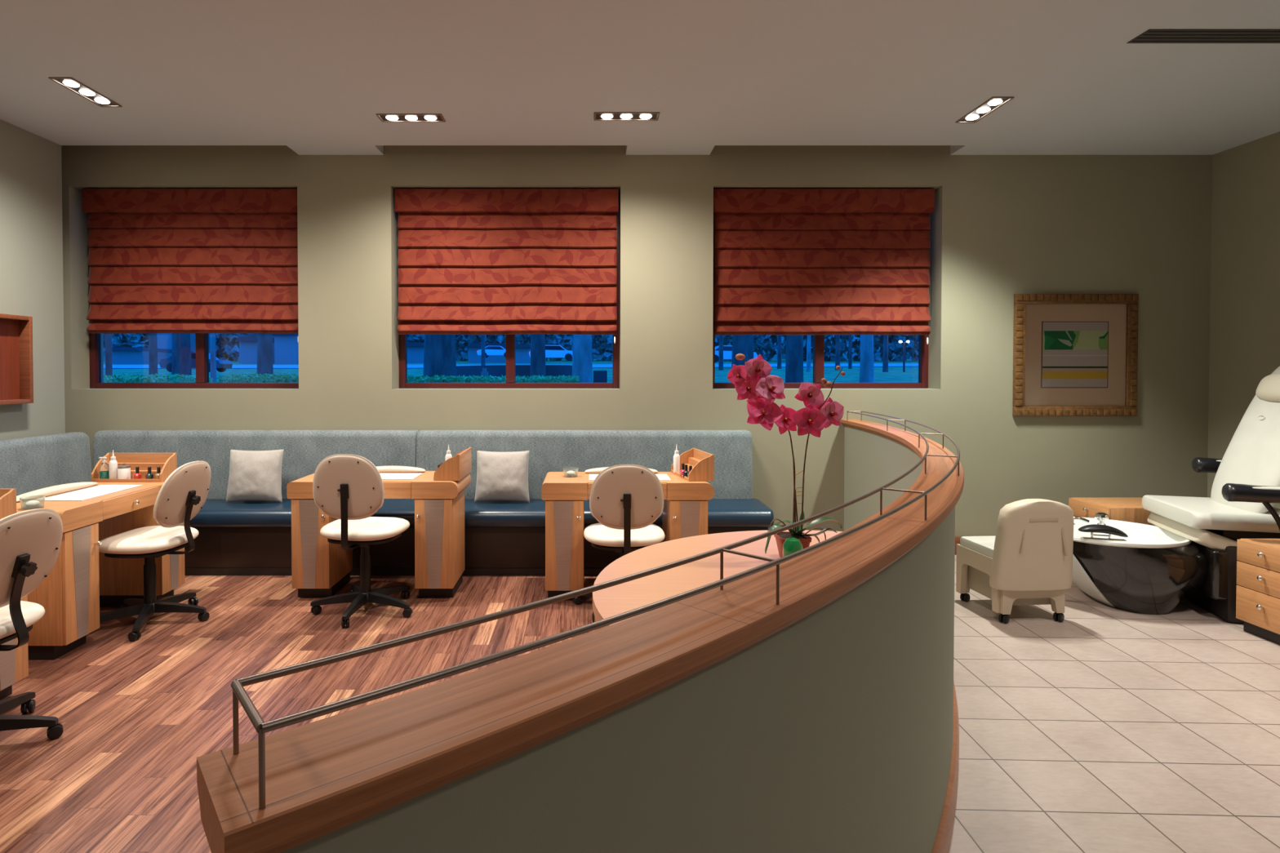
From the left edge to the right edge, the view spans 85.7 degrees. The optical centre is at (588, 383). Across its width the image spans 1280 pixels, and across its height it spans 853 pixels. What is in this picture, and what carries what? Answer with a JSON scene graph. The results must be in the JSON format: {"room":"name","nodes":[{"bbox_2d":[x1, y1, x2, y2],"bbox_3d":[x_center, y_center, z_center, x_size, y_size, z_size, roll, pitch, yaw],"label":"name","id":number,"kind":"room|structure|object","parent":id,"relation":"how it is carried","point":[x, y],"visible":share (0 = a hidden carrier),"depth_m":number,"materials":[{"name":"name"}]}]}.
{"room":"salon","nodes":[
{"label":"salon","id":0,"kind":"room"},
{"bbox_2d":[0,119,65,440],"bbox_3d":[-4.194,-0.294,0.985,0.500,3.433,8.380,0,1,0],"label":"wall","id":1,"kind":"structure","parent":0,"point":[31,228],"depth_m":4.90,"materials":[{"name":"grey paint"}]},
{"bbox_2d":[0,313,33,404],"bbox_3d":[-3.901,-0.158,4.390,0.084,0.600,0.785,0,1,0],"label":"shadow box","id":2,"kind":"object","parent":1,"relation":"attached to","point":[16,366],"visible":1,"depth_m":4.72,"materials":[{"name":"brown wood"}]},
{"bbox_2d":[0,575,597,852],"bbox_3d":[-1.173,1.419,1.235,6.454,0.001,8.820,0,1,0],"label":"floor","id":3,"kind":"structure","parent":0,"point":[136,717],"depth_m":3.18,"materials":[{"name":"brown wood"}]},
{"bbox_2d":[0,595,28,700],"bbox_3d":[-2.731,1.020,2.583,0.508,0.750,1.070,0,1,0],"label":"desk","id":4,"kind":"object","parent":3,"relation":"on","point":[14,664],"visible":0.39,"depth_m":3.01,"materials":[{"name":"brown wood"}]},
{"bbox_2d":[0,488,16,519],"bbox_3d":[-2.790,0.555,3.010,0.440,0.165,0.165,0,1,0],"label":"rack","id":5,"kind":"object","parent":4,"relation":"on","point":[7,496],"visible":0.67,"depth_m":3.06,"materials":[{"name":"brown wood"}]},
{"bbox_2d":[0,508,63,739],"bbox_3d":[-2.385,0.935,2.641,0.627,0.918,0.581,0,1,0],"label":"chair","id":6,"kind":"object","parent":3,"relation":"on","point":[30,540],"visible":1,"depth_m":2.63,"materials":[{"name":"beige plastic"}]},
{"bbox_2d":[0,431,91,496],"bbox_3d":[-3.625,0.888,3.423,0.610,0.985,3.615,0,1,0],"label":"banquette","id":7,"kind":"object","parent":3,"relation":"on","point":[27,464],"visible":0.27,"depth_m":4.78,"materials":[{"name":"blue fabric"}]},
{"bbox_2d":[16,481,185,660],"bbox_3d":[-2.821,0.997,3.933,0.508,0.750,1.070,0,1,0],"label":"desk","id":8,"kind":"object","parent":3,"relation":"on","point":[82,580],"visible":0.64,"depth_m":3.60,"materials":[{"name":"brown wood"}]},
{"bbox_2d":[19,495,45,509],"bbox_3d":[-2.815,0.602,3.486,0.104,0.055,0.104,0,1,0],"label":"glass dish","id":9,"kind":"object","parent":8,"relation":"on","point":[32,502],"visible":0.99,"depth_m":3.46,"materials":[{"name":"clear glass"}]},
{"bbox_2d":[16,481,97,502],"bbox_3d":[-3.020,0.602,3.906,0.080,0.042,0.580,0,1,2],"label":"hand rest cushion","id":10,"kind":"object","parent":8,"relation":"on","point":[59,489],"visible":0.74,"depth_m":3.88,"materials":[{"name":"beige leather"}]},
{"bbox_2d":[44,484,142,501],"bbox_3d":[-2.830,0.620,3.926,0.250,0.004,0.500,0,1,0],"label":"towel","id":11,"kind":"object","parent":8,"relation":"on","point":[101,490],"visible":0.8,"depth_m":3.89,"materials":[{"name":"white fabric"}]},
{"bbox_2d":[90,453,177,482],"bbox_3d":[-2.885,0.532,4.375,0.440,0.165,0.165,0,1,0],"label":"rack","id":12,"kind":"object","parent":8,"relation":"on","point":[167,462],"visible":0.62,"depth_m":4.41,"materials":[{"name":"brown wood"}]},
{"bbox_2d":[98,457,108,479],"bbox_3d":[-3.045,0.534,4.326,0.056,0.144,0.051,0,1,0],"label":"pump bottle","id":13,"kind":"object","parent":12,"relation":"in","point":[104,468],"visible":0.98,"depth_m":4.31,"materials":[{"name":"teal plastic"}]},
{"bbox_2d":[108,449,117,479],"bbox_3d":[-2.987,0.512,4.326,0.046,0.189,0.046,0,1,0],"label":"bottle","id":14,"kind":"object","parent":12,"relation":"on","point":[113,464],"visible":0.96,"depth_m":4.31,"materials":[{"name":"white plastic"}]},
{"bbox_2d":[117,462,130,479],"bbox_3d":[-2.920,0.553,4.329,0.068,0.107,0.068,0,1,0],"label":"jar","id":15,"kind":"object","parent":12,"relation":"on","point":[124,470],"visible":0.99,"depth_m":4.30,"materials":[{"name":"white plastic"}]},
{"bbox_2d":[93,479,159,482],"bbox_3d":[-2.885,0.605,4.371,0.416,0.020,0.155,0,1,0],"label":"shelf","id":16,"kind":"object","parent":12,"relation":"attached to","point":[94,480],"depth_m":4.29,"materials":[{"name":"brown wood"}]},
{"bbox_2d":[106,462,164,470],"bbox_3d":[-2.885,0.558,4.429,0.416,0.094,0.038,0,1,0],"label":"shelf","id":17,"kind":"object","parent":12,"relation":"attached to","point":[142,466],"depth_m":4.41,"materials":[{"name":"brown wood"}]},
{"bbox_2d":[130,470,161,479],"bbox_3d":[-2.885,0.580,4.407,0.416,0.051,0.082,0,1,0],"label":"bottles","id":18,"kind":"object","parent":12,"relation":"attached to","point":[143,473],"depth_m":4.37,"materials":[{"name":"multicoloured glass"}]},
{"bbox_2d":[89,461,210,641],"bbox_3d":[-2.499,0.907,3.954,0.597,0.929,0.597,0,1,0],"label":"chair","id":19,"kind":"object","parent":3,"relation":"on","point":[184,493],"visible":0.94,"depth_m":3.89,"materials":[{"name":"beige leather"}]},
{"bbox_2d":[310,453,412,627],"bbox_3d":[-1.344,0.881,4.129,0.610,0.974,0.586,0,1,0],"label":"chair","id":20,"kind":"object","parent":3,"relation":"on","point":[348,488],"visible":1,"depth_m":3.92,"materials":[{"name":"beige leather"}]},
{"bbox_2d":[286,471,471,597],"bbox_3d":[-1.353,0.987,4.539,1.070,0.750,0.508,0,1,0],"label":"desk","id":21,"kind":"object","parent":3,"relation":"on","point":[320,568],"visible":0.8,"depth_m":4.32,"materials":[{"name":"brown wood"}]},
{"bbox_2d":[376,466,425,472],"bbox_3d":[-1.353,0.587,4.731,0.460,0.042,0.080,0,1,0],"label":"hand rest cushion","id":22,"kind":"object","parent":21,"relation":"on","point":[380,468],"visible":0.76,"depth_m":4.69,"materials":[{"name":"beige leather"}]},
{"bbox_2d":[379,473,422,479],"bbox_3d":[-1.373,0.609,4.526,0.500,0.004,0.250,0,1,0],"label":"towel","id":23,"kind":"object","parent":21,"relation":"on","point":[384,476],"visible":0.49,"depth_m":4.51,"materials":[{"name":"white fabric"}]},
{"bbox_2d":[433,447,471,480],"bbox_3d":[-0.898,0.528,4.575,0.165,0.165,0.440,0,1,0],"label":"rack","id":24,"kind":"object","parent":21,"relation":"on","point":[455,468],"visible":1,"depth_m":4.36,"materials":[{"name":"brown wood"}]},
{"bbox_2d":[92,430,773,575],"bbox_3d":[-1.245,0.859,5.109,5.090,0.985,0.616,0,1,0],"label":"banquette","id":25,"kind":"object","parent":3,"relation":"on","point":[502,537],"visible":0.55,"depth_m":5.25,"materials":[{"name":"blue fabric"}]},
{"bbox_2d":[226,448,284,502],"bbox_3d":[-2.474,0.684,5.108,0.412,0.386,0.166,0,1,3],"label":"throw pillow","id":26,"kind":"object","parent":25,"relation":"on","point":[254,475],"visible":1,"depth_m":5.06,"materials":[{"name":"white fabric"}]},
{"bbox_2d":[190,498,773,527],"bbox_3d":[-1.020,0.946,5.040,4.640,0.125,0.475,0,1,0],"label":"seat cushion","id":27,"kind":"object","parent":25,"relation":"on","point":[215,513],"depth_m":4.82,"materials":[{"name":"blue leather"}]},
{"bbox_2d":[474,450,529,502],"bbox_3d":[-0.642,0.688,5.109,0.412,0.376,0.167,0,1,-2],"label":"throw pillow","id":28,"kind":"object","parent":25,"relation":"on","point":[500,476],"visible":1,"depth_m":5.06,"materials":[{"name":"white fabric"}]},
{"bbox_2d":[572,464,665,622],"bbox_3d":[0.215,0.910,4.194,0.625,0.914,0.585,0,1,0],"label":"chair","id":29,"kind":"object","parent":3,"relation":"on","point":[626,500],"visible":0.76,"depth_m":3.93,"materials":[{"name":"beige plastic"}]},
{"bbox_2d":[541,471,714,599],"bbox_3d":[0.243,0.987,4.499,1.070,0.750,0.508,0,1,0],"label":"desk","id":30,"kind":"object","parent":3,"relation":"on","point":[685,510],"visible":0.62,"depth_m":4.28,"materials":[{"name":"brown wood"}]},
{"bbox_2d":[563,466,578,477],"bbox_3d":[-0.117,0.584,4.536,0.104,0.055,0.104,0,1,0],"label":"glass dish","id":31,"kind":"object","parent":30,"relation":"on","point":[569,472],"visible":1,"depth_m":4.50,"materials":[{"name":"clear glass"}]},
{"bbox_2d":[671,448,714,481],"bbox_3d":[0.678,0.529,4.530,0.165,0.165,0.400,0,1,-9],"label":"rack","id":32,"kind":"object","parent":30,"relation":"on","point":[702,463],"visible":0.91,"depth_m":4.34,"materials":[{"name":"brown wood"}]},
{"bbox_2d":[673,444,679,473],"bbox_3d":[0.593,0.505,4.639,0.044,0.192,0.044,0,1,0],"label":"bottle","id":33,"kind":"object","parent":32,"relation":"on","point":[676,457],"visible":0.95,"depth_m":4.62,"materials":[{"name":"white plastic"}]},
{"bbox_2d":[671,470,688,480],"bbox_3d":[0.673,0.602,4.530,0.155,0.020,0.376,0,1,-9],"label":"bottles","id":34,"kind":"object","parent":32,"relation":"attached to","point":[677,473],"depth_m":4.52,"materials":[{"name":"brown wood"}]},
{"bbox_2d":[592,529,842,631],"bbox_3d":[0.552,1.024,2.357,0.959,0.750,1.712,1,1,33],"label":"round table","id":35,"kind":"object","parent":3,"relation":"on","point":[610,602],"visible":0.2,"depth_m":2.42,"materials":[{"name":"brown wood"}]},
{"bbox_2d":[727,353,845,557],"bbox_3d":[0.725,0.268,2.507,0.425,0.757,0.174,0,1,0],"label":"potted orchid","id":36,"kind":"object","parent":35,"relation":"on","point":[752,381],"visible":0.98,"depth_m":2.50,"materials":[{"name":"pink plant"}]},
{"bbox_2d":[782,537,802,556],"bbox_3d":[0.722,0.597,2.436,0.068,0.103,0.068,0,1,0],"label":"glass bottle","id":37,"kind":"object","parent":35,"relation":"on","point":[790,545],"visible":0.55,"depth_m":2.41,"materials":[{"name":"green glass"}]},
{"bbox_2d":[280,426,955,852],"bbox_3d":[1.145,0.875,2.896,0.690,1.030,5.368,0,1,26],"label":"wall","id":38,"kind":"structure","parent":0,"point":[832,731],"depth_m":1.14,"materials":[{"name":"grey paint"}]},
{"bbox_2d":[196,419,964,852],"bbox_3d":[1.136,0.351,2.874,0.750,0.050,5.421,0,1,27],"label":"countertop","id":39,"kind":"structure","parent":38,"relation":"attached to","point":[324,776],"depth_m":0.79,"materials":[{"name":"brown wood"}]},
{"bbox_2d":[231,410,959,809],"bbox_3d":[1.133,0.290,2.840,0.698,0.073,5.295,1,1,27],"label":"railing","id":40,"kind":"object","parent":39,"relation":"on","point":[239,693],"visible":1,"depth_m":0.81,"materials":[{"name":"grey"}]},
{"bbox_2d":[931,681,959,852],"bbox_3d":[1.188,1.338,2.882,0.633,0.104,5.385,0,1,26],"label":"baseboard","id":41,"kind":"structure","parent":38,"relation":"attached to","point":[944,836],"depth_m":2.19,"materials":[{"name":"brown wood"}]},
{"bbox_2d":[61,145,1212,537],"bbox_3d":[0.335,-0.407,5.578,9.470,3.500,0.360,0,1,0],"label":"wall","id":42,"kind":"structure","parent":0,"point":[1003,226],"depth_m":5.39,"materials":[{"name":"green paint"}]},
{"bbox_2d":[74,213,298,389],"bbox_3d":[-3.168,-0.752,5.524,1.784,1.593,0.257,0,1,0],"label":"window","id":43,"kind":"structure","parent":42,"relation":"in","point":[202,340],"depth_m":5.60,"materials":[{"name":"red paint"}]},
{"bbox_2d":[81,188,298,342],"bbox_3d":[-3.130,-0.930,5.459,1.711,1.211,0.075,0,1,0],"label":"roman shade","id":44,"kind":"object","parent":43,"relation":"attached to","point":[161,260],"visible":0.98,"depth_m":5.46,"materials":[{"name":"red fabric"}]},
{"bbox_2d":[393,192,620,389],"bbox_3d":[-0.647,-0.752,5.524,1.794,1.593,0.257,0,1,0],"label":"window","id":45,"kind":"structure","parent":42,"relation":"in","point":[510,384],"depth_m":5.60,"materials":[{"name":"red paint"}]},
{"bbox_2d":[395,188,618,343],"bbox_3d":[-0.642,-0.928,5.459,1.766,1.216,0.075,0,1,0],"label":"roman shade","id":46,"kind":"object","parent":45,"relation":"attached to","point":[471,261],"visible":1,"depth_m":5.46,"materials":[{"name":"red fabric"}]},
{"bbox_2d":[712,212,938,389],"bbox_3d":[1.869,-0.752,5.524,1.789,1.593,0.257,0,1,0],"label":"window","id":47,"kind":"structure","parent":42,"relation":"in","point":[818,340],"depth_m":5.60,"materials":[{"name":"red paint"}]},
{"bbox_2d":[713,188,934,344],"bbox_3d":[1.856,-0.924,5.459,1.743,1.223,0.075,0,1,0],"label":"roman shade","id":48,"kind":"object","parent":47,"relation":"attached to","point":[788,261],"visible":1,"depth_m":5.46,"materials":[{"name":"red fabric"}]},
{"bbox_2d":[1012,293,1138,416],"bbox_3d":[3.805,-0.223,5.379,0.955,0.955,0.039,0,1,0],"label":"framed picture","id":49,"kind":"object","parent":42,"relation":"attached to","point":[1074,354],"visible":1,"depth_m":5.38,"materials":[{"name":"brown wood"}]},
{"bbox_2d":[1040,321,1108,387],"bbox_3d":[3.804,-0.227,5.386,0.524,0.521,0.001,0,1,0],"label":"print","id":50,"kind":"object","parent":49,"relation":"attached to","point":[1074,354],"depth_m":5.39,"materials":[{"name":"multicoloured paper"}]},
{"bbox_2d":[0,0,1279,155],"bbox_3d":[0.285,-1.920,0.969,9.570,0.420,8.804,0,1,0],"label":"ceiling","id":51,"kind":"structure","parent":0,"point":[307,77],"depth_m":3.91,"materials":[{"name":"grey paint"}]},
{"bbox_2d":[48,77,122,106],"bbox_3d":[-3.037,-1.758,4.170,0.135,0.014,0.430,0,1,0],"label":"recessed light","id":52,"kind":"object","parent":51,"relation":"in","point":[72,84],"visible":1,"depth_m":4.15,"materials":[{"name":"silver metal"}]},
{"bbox_2d":[376,113,445,121],"bbox_3d":[-1.180,-1.765,4.582,0.430,0.014,0.135,0,1,0],"label":"recessed light","id":53,"kind":"object","parent":51,"relation":"in","point":[383,117],"visible":1,"depth_m":4.57,"materials":[{"name":"silver metal"}]},
{"bbox_2d":[593,111,659,120],"bbox_3d":[0.250,-1.765,4.555,0.430,0.014,0.135,0,1,0],"label":"recessed light","id":54,"kind":"object","parent":51,"relation":"in","point":[598,116],"visible":1,"depth_m":4.54,"materials":[{"name":"silver metal"}]},
{"bbox_2d":[955,96,1014,122],"bbox_3d":[2.552,-1.763,4.450,0.135,0.014,0.430,0,1,0],"label":"recessed light","id":55,"kind":"object","parent":51,"relation":"in","point":[993,103],"visible":1,"depth_m":4.42,"materials":[{"name":"silver metal"}]},
{"bbox_2d":[1126,29,1279,43],"bbox_3d":[3.634,-1.749,3.470,1.732,0.008,0.140,0,1,0],"label":"ceiling vent","id":56,"kind":"object","parent":51,"relation":"in","point":[1149,36],"visible":1,"depth_m":3.47,"materials":[{"name":"grey metal"}]},
{"bbox_2d":[948,555,1279,852],"bbox_3d":[1.302,1.419,1.235,7.596,0.001,8.820,0,1,0],"label":"tile","id":57,"kind":"structure","parent":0,"point":[1104,728],"depth_m":2.75,"materials":[{"name":"beige tile"}]},
{"bbox_2d":[955,498,1073,623],"bbox_3d":[2.536,1.013,4.103,0.468,0.711,0.496,0,1,-4],"label":"stool","id":58,"kind":"object","parent":57,"relation":"on","point":[1028,559],"visible":1,"depth_m":3.90,"materials":[{"name":"beige leather"}]},
{"bbox_2d":[1068,497,1156,526],"bbox_3d":[3.801,1.099,4.885,0.587,0.513,0.390,0,1,0],"label":"base cabinet","id":59,"kind":"object","parent":57,"relation":"on","point":[1131,509],"visible":0.23,"depth_m":4.82,"materials":[{"name":"brown wood"}]},
{"bbox_2d":[1071,366,1279,623],"bbox_3d":[3.670,0.600,4.267,1.635,1.532,0.988,0,1,16],"label":"chair","id":60,"kind":"object","parent":57,"relation":"on","point":[1190,553],"visible":0.83,"depth_m":4.06,"materials":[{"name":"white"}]},
{"bbox_2d":[1094,511,1108,524],"bbox_3d":[3.310,0.877,4.443,0.076,0.092,0.076,0,1,16],"label":"tap","id":61,"kind":"object","parent":60,"relation":"on","point":[1102,517],"depth_m":4.42,"materials":[{"name":"silver metal"}]},
{"bbox_2d":[1072,517,1207,614],"bbox_3d":[3.333,1.143,4.373,0.945,0.442,0.796,0,1,0],"label":"tub","id":62,"kind":"object","parent":60,"relation":"in","point":[1150,571],"depth_m":4.06,"materials":[{"name":"black ceramic"}]},
{"bbox_2d":[1235,538,1279,644],"bbox_3d":[3.817,1.120,3.676,0.487,0.513,0.312,0,1,0],"label":"base cabinet","id":63,"kind":"object","parent":57,"relation":"on","point":[1258,562],"visible":1,"depth_m":3.71,"materials":[{"name":"brown wood"}]},
{"bbox_2d":[1207,131,1279,508],"bbox_3d":[4.970,-0.329,1.097,0.200,3.500,8.604,0,1,0],"label":"wall","id":64,"kind":"structure","parent":0,"point":[1245,302],"depth_m":5.13,"materials":[{"name":"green paint"}]},
{"label":"outside","id":65,"kind":"structure","parent":0,"visible":0},
{"bbox_2d":[103,359,918,382],"bbox_3d":[0.000,-1.143,37.986,140.000,1.760,64.000,0,1,0],"label":"ground","id":66,"kind":"structure","parent":65,"point":[895,374],"depth_m":21.11,"materials":[{"name":"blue plant"}]},
{"bbox_2d":[105,333,112,377],"bbox_3d":[-10.439,-3.557,14.917,0.707,7.090,0.790,0,1,0],"label":"tree","id":67,"kind":"object","parent":66,"relation":"on","point":[108,360],"visible":0.03,"depth_m":14.94,"materials":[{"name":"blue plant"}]},
{"bbox_2d":[111,346,193,364],"bbox_3d":[-22.124,-1.210,34.984,1.561,1.111,4.600,0,1,0],"label":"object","id":68,"kind":"structure","parent":66,"relation":"on","point":[120,355],"depth_m":32.98,"materials":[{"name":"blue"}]},
{"bbox_2d":[148,333,157,374],"bbox_3d":[-8.871,-3.549,13.954,0.741,7.161,0.784,0,1,0],"label":"tree","id":69,"kind":"object","parent":66,"relation":"on","point":[153,341],"visible":0.04,"depth_m":13.94,"materials":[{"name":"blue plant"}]},
{"bbox_2d":[103,373,213,382],"bbox_3d":[-5.348,0.182,8.388,1.155,0.623,0.888,0,1,0],"label":"hedge","id":70,"kind":"object","parent":66,"relation":"on","point":[124,378],"visible":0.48,"depth_m":8.00,"materials":[{"name":"green plant"}]},
{"bbox_2d":[171,333,191,375],"bbox_3d":[-5.866,-3.353,9.926,0.766,7.134,0.659,0,1,-16],"label":"tree","id":71,"kind":"object","parent":66,"relation":"on","point":[180,342],"visible":0.09,"depth_m":9.90,"materials":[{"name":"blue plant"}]},
{"bbox_2d":[156,333,210,353],"bbox_3d":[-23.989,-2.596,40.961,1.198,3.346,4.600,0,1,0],"label":"house","id":72,"kind":"structure","parent":66,"relation":"on","point":[164,340],"depth_m":38.97,"materials":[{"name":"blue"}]},
{"bbox_2d":[102,333,274,361],"bbox_3d":[-25.811,-5.443,45.405,20.441,8.686,3.888,0,1,0],"label":"shrubbery","id":73,"kind":"object","parent":66,"relation":"on","point":[229,339],"visible":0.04,"depth_m":44.51,"materials":[{"name":"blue plant"}]},
{"bbox_2d":[159,352,232,372],"bbox_3d":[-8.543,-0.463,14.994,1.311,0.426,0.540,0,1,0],"label":"car","id":74,"kind":"object","parent":66,"relation":"on","point":[221,365],"visible":0.49,"depth_m":14.74,"materials":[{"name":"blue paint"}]},
{"bbox_2d":[209,333,216,382],"bbox_3d":[-5.987,-3.386,10.927,0.750,7.105,0.715,0,1,-21],"label":"tree","id":75,"kind":"object","parent":66,"relation":"on","point":[213,354],"visible":0.03,"depth_m":10.96,"materials":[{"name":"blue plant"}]},
{"bbox_2d":[235,335,274,364],"bbox_3d":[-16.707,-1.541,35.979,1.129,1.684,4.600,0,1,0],"label":"house","id":76,"kind":"structure","parent":66,"relation":"on","point":[247,344],"depth_m":33.97,"materials":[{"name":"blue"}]},
{"bbox_2d":[217,373,298,382],"bbox_3d":[-3.810,0.180,8.391,1.072,0.628,0.891,0,1,0],"label":"hedge","id":77,"kind":"object","parent":66,"relation":"on","point":[251,378],"visible":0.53,"depth_m":8.00,"materials":[{"name":"green plant"}]},
{"bbox_2d":[257,333,273,374],"bbox_3d":[-6.090,-3.524,12.958,0.653,7.201,0.776,-1,1,-44],"label":"tree","id":78,"kind":"object","parent":66,"relation":"on","point":[264,341],"visible":0.03,"depth_m":12.88,"materials":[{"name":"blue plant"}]},
{"bbox_2d":[271,333,298,364],"bbox_3d":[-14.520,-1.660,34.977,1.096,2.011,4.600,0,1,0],"label":"house","id":79,"kind":"structure","parent":66,"relation":"on","point":[286,345],"depth_m":32.98,"materials":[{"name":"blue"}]},
{"bbox_2d":[407,342,424,363],"bbox_3d":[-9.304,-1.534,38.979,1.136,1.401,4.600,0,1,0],"label":"house","id":80,"kind":"structure","parent":66,"relation":"on","point":[415,349],"depth_m":36.98,"materials":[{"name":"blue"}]},
{"bbox_2d":[423,334,456,377],"bbox_3d":[-2.127,-3.296,9.939,0.861,7.018,0.686,0,1,0],"label":"tree","id":81,"kind":"object","parent":66,"relation":"on","point":[439,350],"visible":0.04,"depth_m":9.80,"materials":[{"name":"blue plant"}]},
{"bbox_2d":[466,342,506,363],"bbox_3d":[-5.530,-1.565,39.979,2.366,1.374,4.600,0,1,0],"label":"house","id":82,"kind":"structure","parent":66,"relation":"on","point":[473,357],"depth_m":37.98,"materials":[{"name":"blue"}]},
{"bbox_2d":[407,374,579,382],"bbox_3d":[-1.230,0.172,8.982,2.246,0.591,0.887,0,1,0],"label":"hedge","id":83,"kind":"object","parent":66,"relation":"on","point":[437,379],"visible":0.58,"depth_m":8.60,"materials":[{"name":"green plant"}]},
{"bbox_2d":[407,333,613,360],"bbox_3d":[-5.185,-5.511,47.367,18.367,8.650,3.927,0,1,0],"label":"shrubbery","id":84,"kind":"object","parent":66,"relation":"on","point":[602,340],"visible":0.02,"depth_m":46.81,"materials":[{"name":"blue plant"}]},
{"bbox_2d":[456,364,572,378],"bbox_3d":[-1.816,-0.094,13.849,3.184,0.536,1.937,0,1,20],"label":"wall","id":85,"kind":"structure","parent":66,"relation":"on","point":[499,371],"depth_m":12.95,"materials":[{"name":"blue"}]},
{"bbox_2d":[111,333,918,359],"bbox_3d":[0.000,-9.910,66.271,140.000,15.232,11.248,0,1,0],"label":"tree line","id":86,"kind":"object","parent":66,"relation":"on","point":[464,355],"visible":0.02,"depth_m":62.20,"materials":[{"name":"green plant"}]},
{"bbox_2d":[515,344,530,363],"bbox_3d":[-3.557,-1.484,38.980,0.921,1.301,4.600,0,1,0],"label":"house","id":87,"kind":"structure","parent":66,"relation":"on","point":[522,351],"depth_m":36.98,"materials":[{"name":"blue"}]},
{"bbox_2d":[529,333,545,377],"bbox_3d":[-0.902,-3.478,11.934,0.664,7.203,0.810,0,1,0],"label":"tree","id":88,"kind":"object","parent":66,"relation":"on","point":[537,341],"visible":0.02,"depth_m":11.88,"materials":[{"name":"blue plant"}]},
{"bbox_2d":[572,334,592,382],"bbox_3d":[-0.126,-3.321,9.591,0.708,7.099,0.774,-1,1,-45],"label":"tree","id":89,"kind":"object","parent":66,"relation":"on","point":[582,364],"visible":0.16,"depth_m":9.47,"materials":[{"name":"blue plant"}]},
{"bbox_2d":[593,370,607,382],"bbox_3d":[0.203,-0.056,12.151,0.240,0.349,0.300,0,1,0],"label":"base cabinet","id":90,"kind":"object","parent":66,"relation":"on","point":[599,376],"visible":0.56,"depth_m":12.00,"materials":[{"name":"blue"}]},
{"bbox_2d":[718,334,723,370],"bbox_3d":[4.194,-3.927,21.911,0.828,7.204,0.696,0,1,-13],"label":"tree","id":91,"kind":"object","parent":66,"relation":"on","point":[721,336],"visible":0.04,"depth_m":21.93,"materials":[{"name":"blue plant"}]},
{"bbox_2d":[715,345,757,362],"bbox_3d":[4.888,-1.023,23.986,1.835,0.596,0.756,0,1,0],"label":"car","id":92,"kind":"object","parent":66,"relation":"on","point":[727,349],"visible":0.15,"depth_m":23.62,"materials":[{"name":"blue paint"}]},
{"bbox_2d":[731,334,753,368],"bbox_3d":[2.686,-3.387,11.972,0.821,7.018,0.752,1,1,33],"label":"tree","id":93,"kind":"object","parent":66,"relation":"on","point":[741,344],"visible":0.03,"depth_m":11.84,"materials":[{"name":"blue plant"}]},
{"bbox_2d":[777,334,781,368],"bbox_3d":[6.634,-3.955,23.975,0.751,7.077,0.812,0,1,0],"label":"tree","id":94,"kind":"object","parent":66,"relation":"on","point":[779,344],"visible":0.02,"depth_m":23.93,"materials":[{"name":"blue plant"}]},
{"bbox_2d":[785,335,804,382],"bbox_3d":[2.976,-3.290,9.948,0.770,7.003,0.782,0,1,0],"label":"tree","id":95,"kind":"object","parent":66,"relation":"on","point":[794,344],"visible":0.1,"depth_m":9.89,"materials":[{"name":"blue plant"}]},
{"bbox_2d":[806,334,810,372],"bbox_3d":[6.337,-3.687,19.977,0.854,6.900,0.790,0,1,0],"label":"tree","id":96,"kind":"object","parent":66,"relation":"on","point":[808,341],"visible":0.06,"depth_m":19.94,"materials":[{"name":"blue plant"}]},
{"bbox_2d":[715,334,918,361],"bbox_3d":[15.556,-5.417,45.390,18.173,8.821,3.882,0,1,0],"label":"shrubbery","id":97,"kind":"object","parent":66,"relation":"on","point":[894,348],"visible":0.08,"depth_m":44.79,"materials":[{"name":"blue plant"}]},
{"bbox_2d":[835,334,839,370],"bbox_3d":[7.938,-3.861,21.955,0.698,7.070,0.748,0,1,0],"label":"tree","id":98,"kind":"object","parent":66,"relation":"on","point":[837,336],"visible":0.02,"depth_m":21.93,"materials":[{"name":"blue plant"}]},
{"bbox_2d":[848,334,852,368],"bbox_3d":[9.108,-3.946,23.945,0.676,7.061,0.794,-1,1,-33],"label":"tree","id":99,"kind":"object","parent":66,"relation":"on","point":[850,345],"visible":0.02,"depth_m":23.95,"materials":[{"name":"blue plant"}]},
{"bbox_2d":[859,334,874,382],"bbox_3d":[4.239,-3.322,10.448,0.830,7.024,0.710,1,1,35],"label":"tree","id":100,"kind":"object","parent":66,"relation":"on","point":[867,358],"visible":0.04,"depth_m":10.41,"materials":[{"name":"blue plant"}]},
{"bbox_2d":[882,334,888,372],"bbox_3d":[8.574,-3.864,19.948,0.810,7.255,0.697,0,1,0],"label":"tree","id":101,"kind":"object","parent":66,"relation":"on","point":[885,354],"visible":0.02,"depth_m":19.92,"materials":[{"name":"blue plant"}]},
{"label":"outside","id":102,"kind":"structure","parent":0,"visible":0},
{"bbox_2d":[103,363,918,368],"bbox_3d":[0.000,-0.818,30.267,100.000,0.343,12.474,0,1,0],"label":"road","id":103,"kind":"structure","parent":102,"point":[804,364],"depth_m":27.83,"materials":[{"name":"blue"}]},
{"bbox_2d":[476,346,506,357],"bbox_3d":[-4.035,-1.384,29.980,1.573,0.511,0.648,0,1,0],"label":"car","id":104,"kind":"object","parent":103,"relation":"on","point":[489,350],"visible":0.58,"depth_m":29.68,"materials":[{"name":"white paint"}]},
{"bbox_2d":[528,345,572,360],"bbox_3d":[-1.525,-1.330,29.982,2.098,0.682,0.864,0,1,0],"label":"car","id":105,"kind":"object","parent":103,"relation":"on","point":[551,351],"visible":0.51,"depth_m":29.57,"materials":[{"name":"white paint"}]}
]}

